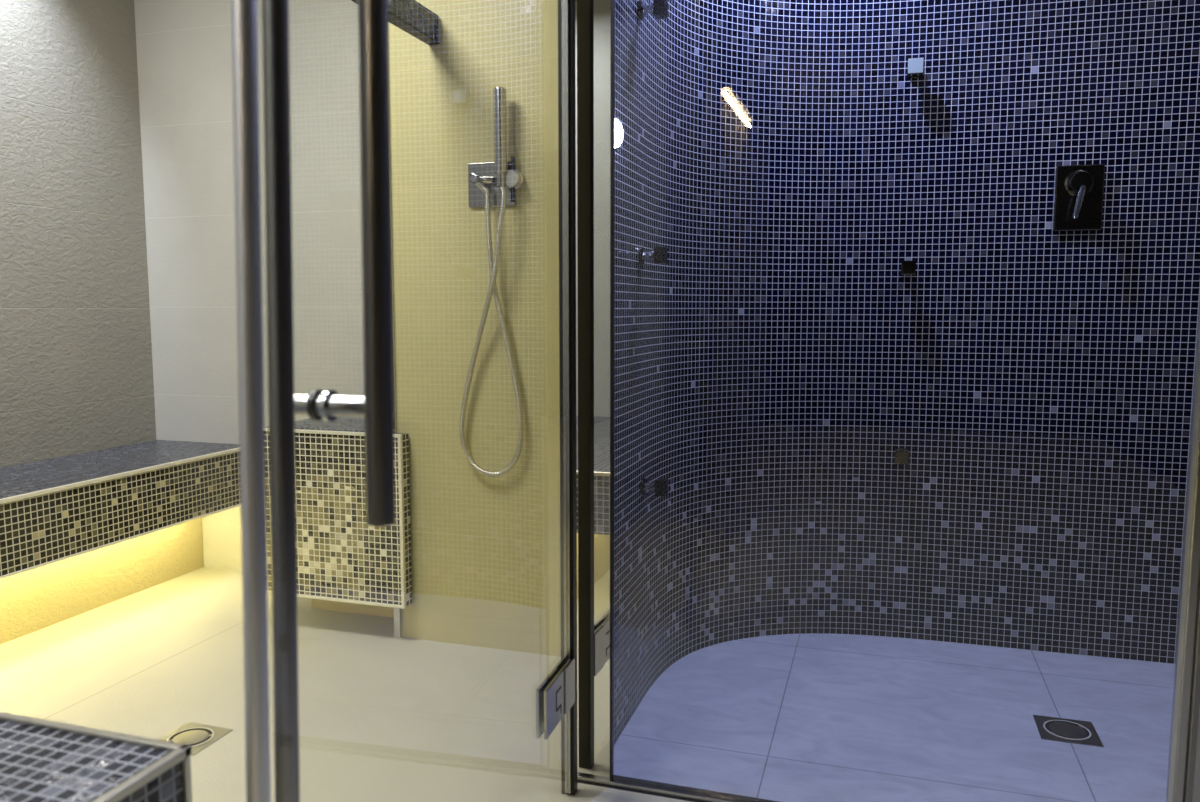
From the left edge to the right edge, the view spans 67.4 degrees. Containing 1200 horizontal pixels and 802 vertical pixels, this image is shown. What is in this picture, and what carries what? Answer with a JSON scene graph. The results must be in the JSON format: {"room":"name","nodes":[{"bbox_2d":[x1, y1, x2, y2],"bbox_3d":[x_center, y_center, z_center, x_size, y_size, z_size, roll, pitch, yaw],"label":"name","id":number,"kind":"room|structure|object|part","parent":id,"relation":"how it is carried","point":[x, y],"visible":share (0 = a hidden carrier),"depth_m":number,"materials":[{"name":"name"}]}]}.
{"room":"spa","nodes":[
{"label":"spa","id":0,"kind":"room"},
{"bbox_2d":[0,0,156,467],"bbox_3d":[-2.840,-0.210,0.083,0.100,2.400,7.290,2,6,17],"label":"wall","id":1,"kind":"structure","parent":0,"point":[76,363],"depth_m":3.11,"materials":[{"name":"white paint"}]},
{"bbox_2d":[134,0,363,570],"bbox_3d":[-1.089,-0.540,3.283,1.305,2.400,0.100,2,6,17],"label":"wall","id":2,"kind":"structure","parent":0,"point":[184,48],"depth_m":3.29,"materials":[{"name":"beige ceramic"}]},
{"bbox_2d":[388,0,560,656],"bbox_3d":[-0.166,-0.487,2.767,0.768,2.400,0.535,2,6,17],"label":"wall","id":3,"kind":"structure","parent":0,"point":[485,550],"depth_m":2.57,"materials":[{"name":"beige tile"}]},
{"bbox_2d":[351,0,439,44],"bbox_3d":[-0.601,-0.994,2.092,0.035,0.077,0.903,2,6,17],"label":"shower head","id":4,"kind":"object","parent":3,"relation":"attached to","point":[410,16],"visible":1,"depth_m":2.40,"materials":[{"name":"silver metal"}]},
{"bbox_3d":[-0.601,-0.997,2.092,0.030,0.070,0.903,2,6,17],"label":"panel","id":5,"kind":"part","parent":4,"relation":"part of","materials":[{"name":"grey metal"}]},
{"bbox_2d":[389,108,401,637],"bbox_3d":[-0.615,-0.473,2.628,0.020,2.400,0.020,2,6,17],"label":"trim","id":6,"kind":"structure","parent":3,"relation":"attached to","point":[397,611],"depth_m":2.66,"materials":[{"name":"silver metal"}]},
{"bbox_2d":[459,87,523,476],"bbox_3d":[-0.313,-0.314,2.512,0.201,1.072,0.069,2,6,17],"label":"shower","id":7,"kind":"object","parent":3,"relation":"attached to","point":[495,183],"visible":1,"depth_m":2.50,"materials":[{"name":"silver metal"}]},
{"bbox_3d":[-0.313,-0.608,2.477,0.055,0.022,0.019,3,7,28],"label":"holder arm","id":8,"kind":"part","parent":7,"relation":"part of","materials":[{"name":"silver metal"}]},
{"bbox_3d":[-0.301,-0.604,2.510,0.143,0.120,0.008,2,6,17],"label":"wall plate","id":9,"kind":"part","parent":7,"relation":"part of","materials":[{"name":"silver metal"}]},
{"bbox_3d":[-0.239,-0.608,2.470,0.009,0.122,0.012,2,6,17],"label":"control lever","id":10,"kind":"part","parent":7,"relation":"part of","materials":[{"name":"black"}]},
{"bbox_3d":[-0.238,-0.609,2.470,0.052,0.052,0.032,2,6,17],"label":"control knob","id":11,"kind":"part","parent":7,"relation":"part of","materials":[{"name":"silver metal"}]},
{"bbox_2d":[0,567,1174,801],"bbox_3d":[-0.751,1.103,-0.460,4.290,0.100,7.260,2,6,17],"label":"floor","id":12,"kind":"structure","parent":0,"point":[787,717],"depth_m":2.25,"materials":[{"name":"beige tile"}]},
{"bbox_2d":[0,712,191,801],"bbox_3d":[-1.388,0.694,0.628,1.460,0.490,1.416,2,6,17],"label":"bench","id":13,"kind":"object","parent":12,"relation":"on","point":[41,760],"visible":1,"depth_m":1.03,"materials":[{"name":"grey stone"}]},
{"bbox_3d":[-1.176,0.388,1.269,1.458,0.012,0.012,2,6,17],"label":"edge trim","id":14,"kind":"part","parent":13,"relation":"part of","materials":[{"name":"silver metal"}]},
{"bbox_3d":[-0.698,0.479,0.387,0.012,0.012,1.416,2,6,17],"label":"edge trim","id":15,"kind":"part","parent":13,"relation":"part of","materials":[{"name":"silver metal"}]},
{"bbox_3d":[-0.486,0.511,1.063,0.009,0.191,0.009,2,6,17],"label":"corner trim","id":16,"kind":"part","parent":13,"relation":"part of","materials":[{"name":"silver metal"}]},
{"bbox_2d":[0,440,240,643],"bbox_3d":[-2.013,0.566,1.850,0.464,0.494,3.388,2,6,17],"label":"bench","id":17,"kind":"object","parent":12,"relation":"on","point":[81,533],"visible":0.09,"depth_m":2.88,"materials":[{"name":"black tile"}]},
{"bbox_3d":[-1.798,0.333,1.757,0.012,0.012,3.387,2,6,17],"label":"edge trim","id":18,"kind":"part","parent":17,"relation":"part of","materials":[{"name":"beige"}]},
{"bbox_3d":[-2.016,0.426,1.836,0.458,0.205,3.388,2,6,17],"label":"seat","id":19,"kind":"part","parent":17,"relation":"part of","materials":[{"name":"black tile"}]},
{"bbox_3d":[-1.799,0.536,1.778,0.010,0.007,3.387,2,6,17],"label":"edge trim","id":20,"kind":"part","parent":17,"relation":"part of","materials":[{"name":"beige"}]},
{"bbox_2d":[159,722,232,755],"bbox_3d":[-0.955,0.786,2.100,0.130,0.004,0.130,2,6,17],"label":"floor drain","id":21,"kind":"object","parent":12,"relation":"on","point":[199,737],"visible":0.81,"depth_m":2.11,"materials":[{"name":"grey metal"}]},
{"bbox_2d":[264,417,411,617],"bbox_3d":[-0.749,0.381,2.958,0.509,0.634,0.489,2,6,17],"label":"bench","id":22,"kind":"object","parent":12,"relation":"on","point":[345,563],"visible":0.52,"depth_m":2.72,"materials":[{"name":"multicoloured tile"}]},
{"bbox_3d":[-0.822,0.094,2.698,0.509,0.010,0.008,2,6,17],"label":"edge trim","id":23,"kind":"part","parent":22,"relation":"part of","materials":[{"name":"beige"}]},
{"bbox_3d":[-0.822,0.605,2.751,0.509,0.009,0.008,2,6,17],"label":"edge trim","id":24,"kind":"part","parent":22,"relation":"part of","materials":[{"name":"beige"}]},
{"bbox_3d":[-0.584,0.357,2.650,0.011,0.504,0.008,2,6,17],"label":"edge trim","id":25,"kind":"part","parent":22,"relation":"part of","materials":[{"name":"beige"}]},
{"bbox_2d":[1033,715,1103,746],"bbox_3d":[1.110,0.782,2.140,0.130,0.004,0.130,2,6,17],"label":"floor drain","id":26,"kind":"object","parent":12,"relation":"on","point":[1049,728],"visible":1,"depth_m":2.13,"materials":[{"name":"silver metal"}]},
{"bbox_2d":[614,0,1199,744],"bbox_3d":[1.059,-0.413,2.048,1.955,2.400,1.107,2,6,17],"label":"wall","id":27,"kind":"structure","parent":0,"point":[1036,381],"depth_m":2.57,"materials":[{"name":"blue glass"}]},
{"bbox_2d":[615,118,622,149],"bbox_3d":[0.036,-0.567,1.903,0.020,0.072,0.072,2,6,17],"label":"wall lamp","id":28,"kind":"object","parent":27,"relation":"attached to","point":[618,128],"visible":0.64,"depth_m":1.89,"materials":[{"name":"white glass"}]},
{"bbox_2d":[638,0,667,19],"bbox_3d":[0.123,-0.903,2.071,0.063,0.042,0.042,2,6,17],"label":"jet","id":29,"kind":"object","parent":27,"relation":"attached to","point":[659,8],"visible":1,"depth_m":2.06,"materials":[{"name":"silver metal"}]},
{"bbox_2d":[638,247,667,264],"bbox_3d":[0.127,-0.346,2.143,0.063,0.042,0.042,2,6,17],"label":"jet","id":30,"kind":"object","parent":27,"relation":"attached to","point":[659,255],"visible":1,"depth_m":2.13,"materials":[{"name":"silver metal"}]},
{"bbox_2d":[640,478,667,496],"bbox_3d":[0.135,0.212,2.224,0.063,0.042,0.042,2,6,17],"label":"jet","id":31,"kind":"object","parent":27,"relation":"attached to","point":[659,487],"visible":1,"depth_m":2.21,"materials":[{"name":"silver metal"}]},
{"bbox_2d":[575,0,1199,801],"bbox_3d":[0.883,-0.352,1.509,1.960,2.390,0.040,2,6,17],"label":"door frame","id":32,"kind":"structure","parent":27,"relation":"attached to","point":[594,19],"depth_m":1.80,"materials":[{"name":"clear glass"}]},
{"bbox_2d":[231,0,576,801],"bbox_3d":[-0.165,-0.321,1.261,0.125,2.380,1.018,2,6,16],"label":"door","id":33,"kind":"structure","parent":32,"relation":"attached to","point":[556,696],"depth_m":0.88,"materials":[{"name":"clear glass"}]},
{"bbox_3d":[-0.318,-0.272,0.809,0.070,2.365,0.022,-4,7,-33],"label":"edge rail","id":34,"kind":"part","parent":33,"relation":"part of","materials":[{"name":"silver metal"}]},
{"bbox_3d":[-0.306,-0.277,0.853,0.072,2.365,0.024,-4,7,-33],"label":"edge rail","id":35,"kind":"part","parent":33,"relation":"part of","materials":[{"name":"silver metal"}]},
{"bbox_3d":[-0.013,-0.386,1.793,0.074,2.380,0.008,2,6,17],"label":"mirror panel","id":36,"kind":"part","parent":32,"relation":"part of","materials":[{"name":"clear glass"}]},
{"bbox_3d":[0.885,0.831,1.636,1.960,0.010,0.030,2,6,17],"label":"rail","id":37,"kind":"part","parent":32,"relation":"part of","materials":[{"name":"silver metal"}]},
{"bbox_2d":[894,447,908,463],"bbox_3d":[0.889,0.162,2.652,0.042,0.042,0.063,2,6,17],"label":"jet","id":38,"kind":"object","parent":27,"relation":"attached to","point":[901,454],"visible":1,"depth_m":2.62,"materials":[{"name":"silver metal"}]},
{"bbox_2d":[901,261,915,275],"bbox_3d":[0.889,-0.384,2.595,0.042,0.042,0.063,2,6,17],"label":"jet","id":39,"kind":"object","parent":27,"relation":"attached to","point":[908,268],"visible":1,"depth_m":2.57,"materials":[{"name":"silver metal"}]},
{"bbox_2d":[907,57,923,78],"bbox_3d":[0.889,-0.938,2.538,0.043,0.043,0.064,2,6,17],"label":"jet","id":40,"kind":"object","parent":27,"relation":"attached to","point":[915,66],"visible":1,"depth_m":2.51,"materials":[{"name":"silver metal"}]},
{"bbox_3d":[0.880,-0.935,2.508,0.040,0.040,0.002,2,6,17],"label":"plate","id":41,"kind":"part","parent":40,"relation":"part of","materials":[{"name":"grey plastic"}]},
{"bbox_2d":[1053,164,1104,230],"bbox_3d":[1.312,-0.557,2.456,0.120,0.178,0.066,2,6,17],"label":"shower mixer","id":42,"kind":"object","parent":27,"relation":"attached to","point":[1079,189],"visible":1,"depth_m":2.47,"materials":[{"name":"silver metal"}]},
{"bbox_3d":[1.301,-0.539,2.441,0.038,0.090,0.019,-3,7,-25],"label":"lever","id":43,"kind":"part","parent":42,"relation":"part of","materials":[{"name":"silver metal"}]},
{"bbox_3d":[1.310,-0.596,2.455,0.072,0.072,0.044,2,6,17],"label":"knob","id":44,"kind":"part","parent":42,"relation":"part of","materials":[{"name":"silver metal"}]}
]}

